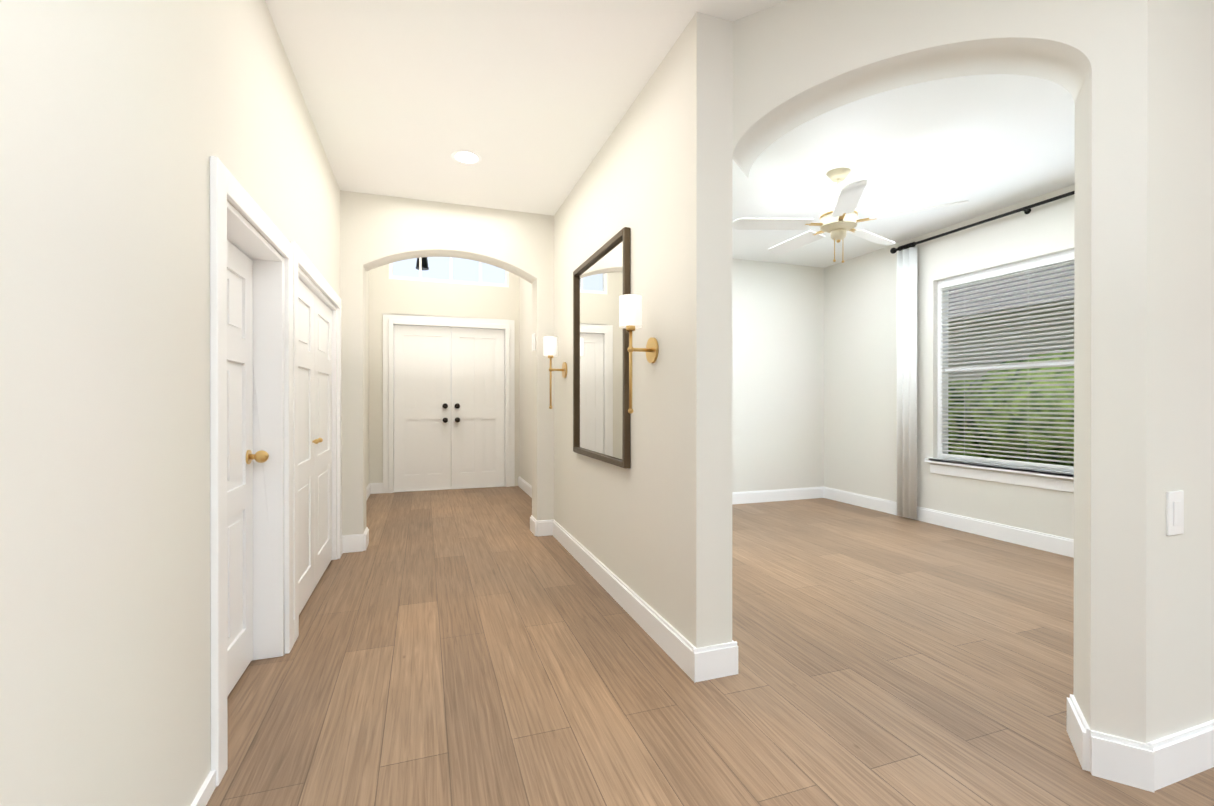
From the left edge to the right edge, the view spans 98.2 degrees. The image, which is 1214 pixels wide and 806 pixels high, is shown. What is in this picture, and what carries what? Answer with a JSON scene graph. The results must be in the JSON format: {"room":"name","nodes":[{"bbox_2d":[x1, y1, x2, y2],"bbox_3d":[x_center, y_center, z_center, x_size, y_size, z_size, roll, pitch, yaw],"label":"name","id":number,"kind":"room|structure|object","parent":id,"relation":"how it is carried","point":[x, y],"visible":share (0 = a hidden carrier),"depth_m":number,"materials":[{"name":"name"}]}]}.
{"room":"entrance hallway","nodes":[
{"label":"entrance hallway","id":0,"kind":"room"},
{"bbox_2d":[0,0,339,805],"bbox_3d":[-1.352,-0.206,2.069,0.140,2.420,3.010,0,0,-19],"label":"wall","id":1,"kind":"structure","parent":0,"point":[122,122],"depth_m":0.96,"materials":[{"name":"beige paint"}]},
{"bbox_2d":[191,770,215,805],"bbox_3d":[-0.907,0.984,1.025,0.012,0.045,0.740,0,0,-19],"label":"baseboard","id":2,"kind":"structure","parent":1,"relation":"attached to","point":[205,792],"depth_m":1.32,"materials":[{"name":"white wood"}]},
{"bbox_2d":[227,240,268,696],"bbox_3d":[-1.252,0.220,1.739,0.104,1.544,0.658,0,0,-19],"label":"closet door","id":3,"kind":"structure","parent":1,"relation":"in","point":[241,456],"depth_m":1.91,"materials":[{"name":"white wood"}]},
{"bbox_2d":[210,156,292,786],"bbox_3d":[-1.230,0.180,1.747,0.158,1.655,0.840,0,0,-19],"label":"door frame","id":4,"kind":"structure","parent":1,"relation":"attached to","point":[273,439],"depth_m":2.05,"materials":[{"name":"white wood"}]},
{"bbox_2d":[293,618,294,644],"bbox_3d":[-1.308,0.946,2.182,0.016,0.115,0.030,0,0,-19],"label":"baseboard","id":5,"kind":"structure","parent":1,"relation":"attached to","point":[293,631],"depth_m":2.19,"materials":[{"name":"white wood"}]},
{"bbox_2d":[298,278,318,613],"bbox_3d":[-1.467,0.203,2.538,0.063,1.574,0.567,0,0,-19],"label":"closet door","id":6,"kind":"structure","parent":1,"relation":"in","point":[307,441],"depth_m":2.63,"materials":[{"name":"white wood"}]},
{"bbox_2d":[290,241,341,641],"bbox_3d":[-1.595,0.162,2.795,0.158,1.685,1.320,0,0,-19],"label":"door frame","id":7,"kind":"structure","parent":1,"relation":"attached to","point":[332,299],"depth_m":2.78,"materials":[{"name":"white wood"}]},
{"bbox_2d":[314,294,331,586],"bbox_3d":[-1.655,0.202,3.077,0.063,1.574,0.567,0,0,-19],"label":"closet door","id":8,"kind":"structure","parent":1,"relation":"in","point":[323,414],"depth_m":3.06,"materials":[{"name":"white wood"}]},
{"bbox_2d":[366,271,368,486],"bbox_3d":[-2.304,-0.502,4.707,0.120,3.000,2.200,0,0,-19],"label":"wall","id":9,"kind":"structure","parent":0,"point":[367,377],"depth_m":5.61,"materials":[{"name":"beige paint"}]},
{"bbox_2d":[366,483,370,500],"bbox_3d":[-2.239,0.940,4.733,0.016,0.115,2.200,0,0,-19],"label":"baseboard","id":10,"kind":"structure","parent":9,"relation":"attached to","point":[368,490],"depth_m":5.54,"materials":[{"name":"white wood"}]},
{"bbox_2d":[369,264,518,485],"bbox_3d":[-1.836,-0.506,6.114,1.930,3.000,0.150,0,0,-19],"label":"wall","id":11,"kind":"structure","parent":0,"point":[387,295],"depth_m":5.92,"materials":[{"name":"beige paint"}]},
{"bbox_2d":[370,483,382,493],"bbox_3d":[-2.540,0.938,5.784,0.140,0.115,0.016,0,0,-19],"label":"baseboard","id":12,"kind":"structure","parent":11,"relation":"attached to","point":[376,488],"depth_m":5.78,"materials":[{"name":"white wood"}]},
{"bbox_2d":[394,325,450,490],"bbox_3d":[-2.079,0.055,5.945,0.609,1.852,0.148,0,0,-19],"label":"front door","id":13,"kind":"structure","parent":11,"relation":"in","point":[422,407],"depth_m":5.97,"materials":[{"name":"white wood"}]},
{"bbox_2d":[389,257,508,286],"bbox_3d":[-1.812,-1.611,6.104,1.330,0.470,0.080,0,0,-19],"label":"window","id":14,"kind":"structure","parent":11,"relation":"in","point":[420,278],"depth_m":6.07,"materials":[{"name":"white wood"}]},
{"bbox_2d":[383,314,514,492],"bbox_3d":[-1.803,0.004,6.082,1.450,1.988,0.144,0,0,-19],"label":"door frame","id":15,"kind":"structure","parent":11,"relation":"attached to","point":[390,321],"depth_m":5.99,"materials":[{"name":"white wood"}]},
{"bbox_2d":[451,327,504,487],"bbox_3d":[-1.500,0.054,6.146,0.609,1.852,0.148,0,0,-19],"label":"front door","id":16,"kind":"structure","parent":11,"relation":"in","point":[477,416],"depth_m":6.17,"materials":[{"name":"white wood"}]},
{"bbox_2d":[340,190,553,552],"bbox_3d":[-1.052,-0.500,3.864,1.930,3.000,0.216,0,0,-19],"label":"wall","id":17,"kind":"structure","parent":0,"point":[376,231],"depth_m":3.70,"materials":[{"name":"beige paint"}]},
{"bbox_2d":[363,527,368,550],"bbox_3d":[-1.675,0.942,3.659,0.016,0.115,0.200,0,0,-19],"label":"baseboard","id":18,"kind":"structure","parent":17,"relation":"attached to","point":[365,538],"depth_m":3.60,"materials":[{"name":"white wood"}]},
{"bbox_2d":[532,333,534,350],"bbox_3d":[-0.564,-0.466,4.043,0.012,0.130,0.080,0,0,-19],"label":"keypad","id":19,"kind":"object","parent":17,"relation":"attached to","point":[533,342],"visible":1,"depth_m":4.02,"materials":[{"name":"white plastic"}]},
{"bbox_2d":[530,515,536,535],"bbox_3d":[-0.566,0.942,4.045,0.016,0.115,0.200,0,0,-19],"label":"baseboard","id":20,"kind":"structure","parent":17,"relation":"attached to","point":[533,525],"depth_m":4.00,"materials":[{"name":"white wood"}]},
{"bbox_2d":[519,277,531,485],"bbox_3d":[-0.613,-0.504,5.296,0.160,3.000,2.200,0,0,-19],"label":"wall","id":21,"kind":"structure","parent":0,"point":[525,380],"depth_m":5.93,"materials":[{"name":"beige paint"}]},
{"bbox_2d":[518,476,531,497],"bbox_3d":[-0.696,0.939,5.270,0.016,0.115,2.200,0,0,-19],"label":"baseboard","id":22,"kind":"structure","parent":21,"relation":"attached to","point":[524,486],"depth_m":5.85,"materials":[{"name":"white wood"}]},
{"bbox_2d":[554,12,732,647],"bbox_3d":[0.032,-0.208,2.975,0.150,2.420,2.210,0,0,-19],"label":"wall","id":23,"kind":"structure","parent":0,"point":[651,527],"depth_m":2.11,"materials":[{"name":"beige paint"}]},
{"bbox_2d":[544,336,566,408],"bbox_3d":[-0.363,-0.206,3.647,0.153,0.497,0.110,0,0,-19],"label":"sconce","id":24,"kind":"object","parent":23,"relation":"attached to","point":[550,347],"visible":0.98,"depth_m":3.62,"materials":[{"name":"gold metal"}]},
{"bbox_2d":[573,227,630,468],"bbox_3d":[-0.051,-0.263,2.941,0.036,1.156,0.920,0,0,-19],"label":"mirror","id":25,"kind":"object","parent":23,"relation":"attached to","point":[601,414],"visible":1,"depth_m":2.86,"materials":[{"name":"brown metal"}]},
{"bbox_2d":[552,520,695,678],"bbox_3d":[-0.047,0.944,2.950,0.016,0.115,2.210,0,0,-19],"label":"baseboard","id":26,"kind":"structure","parent":23,"relation":"attached to","point":[674,644],"depth_m":2.44,"materials":[{"name":"white wood"}]},
{"bbox_2d":[619,294,658,413],"bbox_3d":[0.127,-0.203,2.240,0.153,0.497,0.110,0,0,-19],"label":"sconce","id":27,"kind":"object","parent":23,"relation":"attached to","point":[630,313],"visible":1,"depth_m":2.21,"materials":[{"name":"white glass"}]},
{"bbox_2d":[692,641,737,681],"bbox_3d":[0.398,0.946,1.926,0.182,0.115,0.016,0,0,-19],"label":"baseboard","id":28,"kind":"structure","parent":23,"relation":"attached to","point":[714,661],"depth_m":1.92,"materials":[{"name":"white wood"}]},
{"bbox_2d":[265,0,1074,267],"bbox_3d":[3.078,-1.463,0.385,11.900,0.100,10.500,0,0,-19],"label":"ceiling","id":29,"kind":"structure","parent":0,"point":[529,102],"depth_m":2.64,"materials":[{"name":"white paint"}]},
{"bbox_2d":[451,150,481,163],"bbox_3d":[-0.810,-1.416,3.033,0.169,0.006,0.169,0,0,-28],"label":"recessed light","id":30,"kind":"object","parent":29,"relation":"in","point":[465,156],"visible":1,"depth_m":3.00,"materials":[{"name":"white plastic"}]},
{"bbox_2d":[732,168,968,262],"bbox_3d":[1.407,-1.143,3.295,1.265,0.553,1.208,0,0,-19],"label":"ceiling fan","id":31,"kind":"object","parent":29,"relation":"hanging from","point":[838,220],"visible":1,"depth_m":3.20,"materials":[{"name":"white"}]},
{"bbox_2d":[206,486,1213,805],"bbox_3d":[2.765,1.030,1.288,11.900,0.050,12.400,0,0,-19],"label":"floor","id":32,"kind":"structure","parent":0,"point":[476,646],"depth_m":1.90,"materials":[{"name":"brown wood"}]},
{"bbox_2d":[732,258,823,492],"bbox_3d":[0.954,-0.213,5.144,3.020,2.420,0.120,0,0,-19],"label":"wall","id":33,"kind":"structure","parent":0,"point":[777,376],"depth_m":5.35,"materials":[{"name":"beige paint"}]},
{"bbox_2d":[732,487,823,504],"bbox_3d":[0.920,0.939,5.063,2.900,0.115,0.016,0,0,-19],"label":"baseboard","id":34,"kind":"structure","parent":33,"relation":"attached to","point":[775,495],"depth_m":5.34,"materials":[{"name":"white wood"}]},
{"bbox_2d":[732,0,1147,742],"bbox_3d":[0.991,-0.206,1.750,1.109,2.420,0.200,0,0,32],"label":"wall","id":35,"kind":"structure","parent":0,"point":[798,62],"depth_m":1.45,"materials":[{"name":"beige paint"}]},
{"bbox_2d":[1067,694,1089,770],"bbox_3d":[1.363,0.947,1.523,0.016,0.115,0.200,0,0,32],"label":"baseboard","id":36,"kind":"structure","parent":35,"relation":"attached to","point":[1078,730],"depth_m":1.49,"materials":[{"name":"white wood"}]},
{"bbox_2d":[1090,730,1154,791],"bbox_3d":[1.365,0.948,1.395,0.121,0.115,0.016,0,0,32],"label":"baseboard","id":37,"kind":"structure","parent":35,"relation":"attached to","point":[1122,760],"depth_m":1.39,"materials":[{"name":"white wood"}]},
{"bbox_2d":[824,184,1074,538],"bbox_3d":[2.924,-0.211,3.898,0.120,2.420,3.770,0,0,-19],"label":"wall","id":38,"kind":"structure","parent":0,"point":[860,374],"depth_m":4.48,"materials":[{"name":"beige paint"}]},
{"bbox_2d":[824,487,1073,557],"bbox_3d":[2.847,0.942,3.916,0.016,0.115,3.450,0,0,-19],"label":"baseboard","id":39,"kind":"structure","parent":38,"relation":"attached to","point":[1064,546],"depth_m":4.03,"materials":[{"name":"white wood"}]},
{"bbox_2d":[890,191,1074,253],"bbox_3d":[2.895,-1.340,3.642,0.101,0.052,2.172,0,0,-19],"label":"curtain rod","id":40,"kind":"object","parent":38,"relation":"attached to","point":[1026,209],"visible":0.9,"depth_m":3.85,"materials":[{"name":"black metal"}]},
{"bbox_2d":[896,246,916,518],"bbox_3d":[2.570,-0.170,4.509,0.056,2.296,0.184,0,0,-19],"label":"curtain","id":41,"kind":"object","parent":40,"relation":"hanging from","point":[906,506],"visible":1,"depth_m":4.51,"materials":[{"name":"white fabric"}]},
{"bbox_2d":[925,249,1073,492],"bbox_3d":[2.966,-0.216,3.695,0.165,1.592,1.500,0,0,-19],"label":"window","id":42,"kind":"structure","parent":38,"relation":"in","point":[1051,484],"depth_m":3.96,"materials":[{"name":"white"}]},
{"bbox_2d":[939,255,1073,469],"bbox_3d":[2.956,-0.265,3.692,0.032,1.400,1.330,0,0,-19],"label":"window blinds","id":43,"kind":"object","parent":42,"relation":"attached to","point":[1048,263],"visible":0.62,"depth_m":3.80,"materials":[{"name":"white plastic"}]},
{"bbox_2d":[1146,0,1213,742],"bbox_3d":[2.473,-0.206,1.850,2.320,2.420,0.200,0,0,-19],"label":"wall","id":44,"kind":"structure","parent":0,"point":[1180,408],"depth_m":1.42,"materials":[{"name":"beige paint"}]},
{"bbox_2d":[1166,491,1183,535],"bbox_3d":[1.525,0.295,1.410,0.070,0.116,0.009,0,0,-19],"label":"light switch","id":45,"kind":"object","parent":44,"relation":"attached to","point":[1174,512],"visible":1,"depth_m":1.40,"materials":[{"name":"white plastic"}]},
{"bbox_2d":[1147,719,1213,790],"bbox_3d":[2.451,0.947,1.731,2.200,0.115,0.016,0,0,-19],"label":"baseboard","id":46,"kind":"structure","parent":44,"relation":"attached to","point":[1183,754],"depth_m":1.41,"materials":[{"name":"white wood"}]},
{"label":"outside","id":47,"kind":"structure","parent":0,"visible":0},
{"bbox_3d":[6.871,1.316,7.617,9.780,0.050,7.950,0,0,-19],"label":"ground","id":48,"kind":"structure","parent":47,"visible":0},
{"bbox_2d":[948,349,1073,465],"bbox_3d":[3.934,0.442,5.010,1.933,1.784,3.537,0,0,-19],"label":"hedge","id":49,"kind":"object","parent":48,"relation":"on","point":[1020,419],"visible":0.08,"depth_m":4.28,"materials":[{"name":"green plant"}]},
{"bbox_2d":[948,260,1073,381],"bbox_3d":[7.250,-0.909,7.558,5.100,4.400,7.300,0,0,-19],"label":"neighbouring house","id":50,"kind":"structure","parent":48,"relation":"on","point":[1032,337],"depth_m":7.09,"materials":[{"name":"beige paint"}]},
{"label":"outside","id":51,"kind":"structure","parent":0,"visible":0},
{"bbox_2d":[416,257,428,269],"bbox_3d":[-2.353,-2.007,6.699,0.160,0.600,0.160,0,0,-19],"label":"lantern","id":52,"kind":"object","parent":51,"point":[424,263],"visible":0.48,"depth_m":6.66,"materials":[{"name":"black metal"}]},
{"bbox_2d":[393,257,504,283],"bbox_3d":[-2.575,-2.511,8.552,7.000,5.000,0.050,0,0,-19],"label":"sky","id":53,"kind":"structure","parent":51,"point":[462,269],"depth_m":8.55,"materials":[{"name":"white"}]}
]}

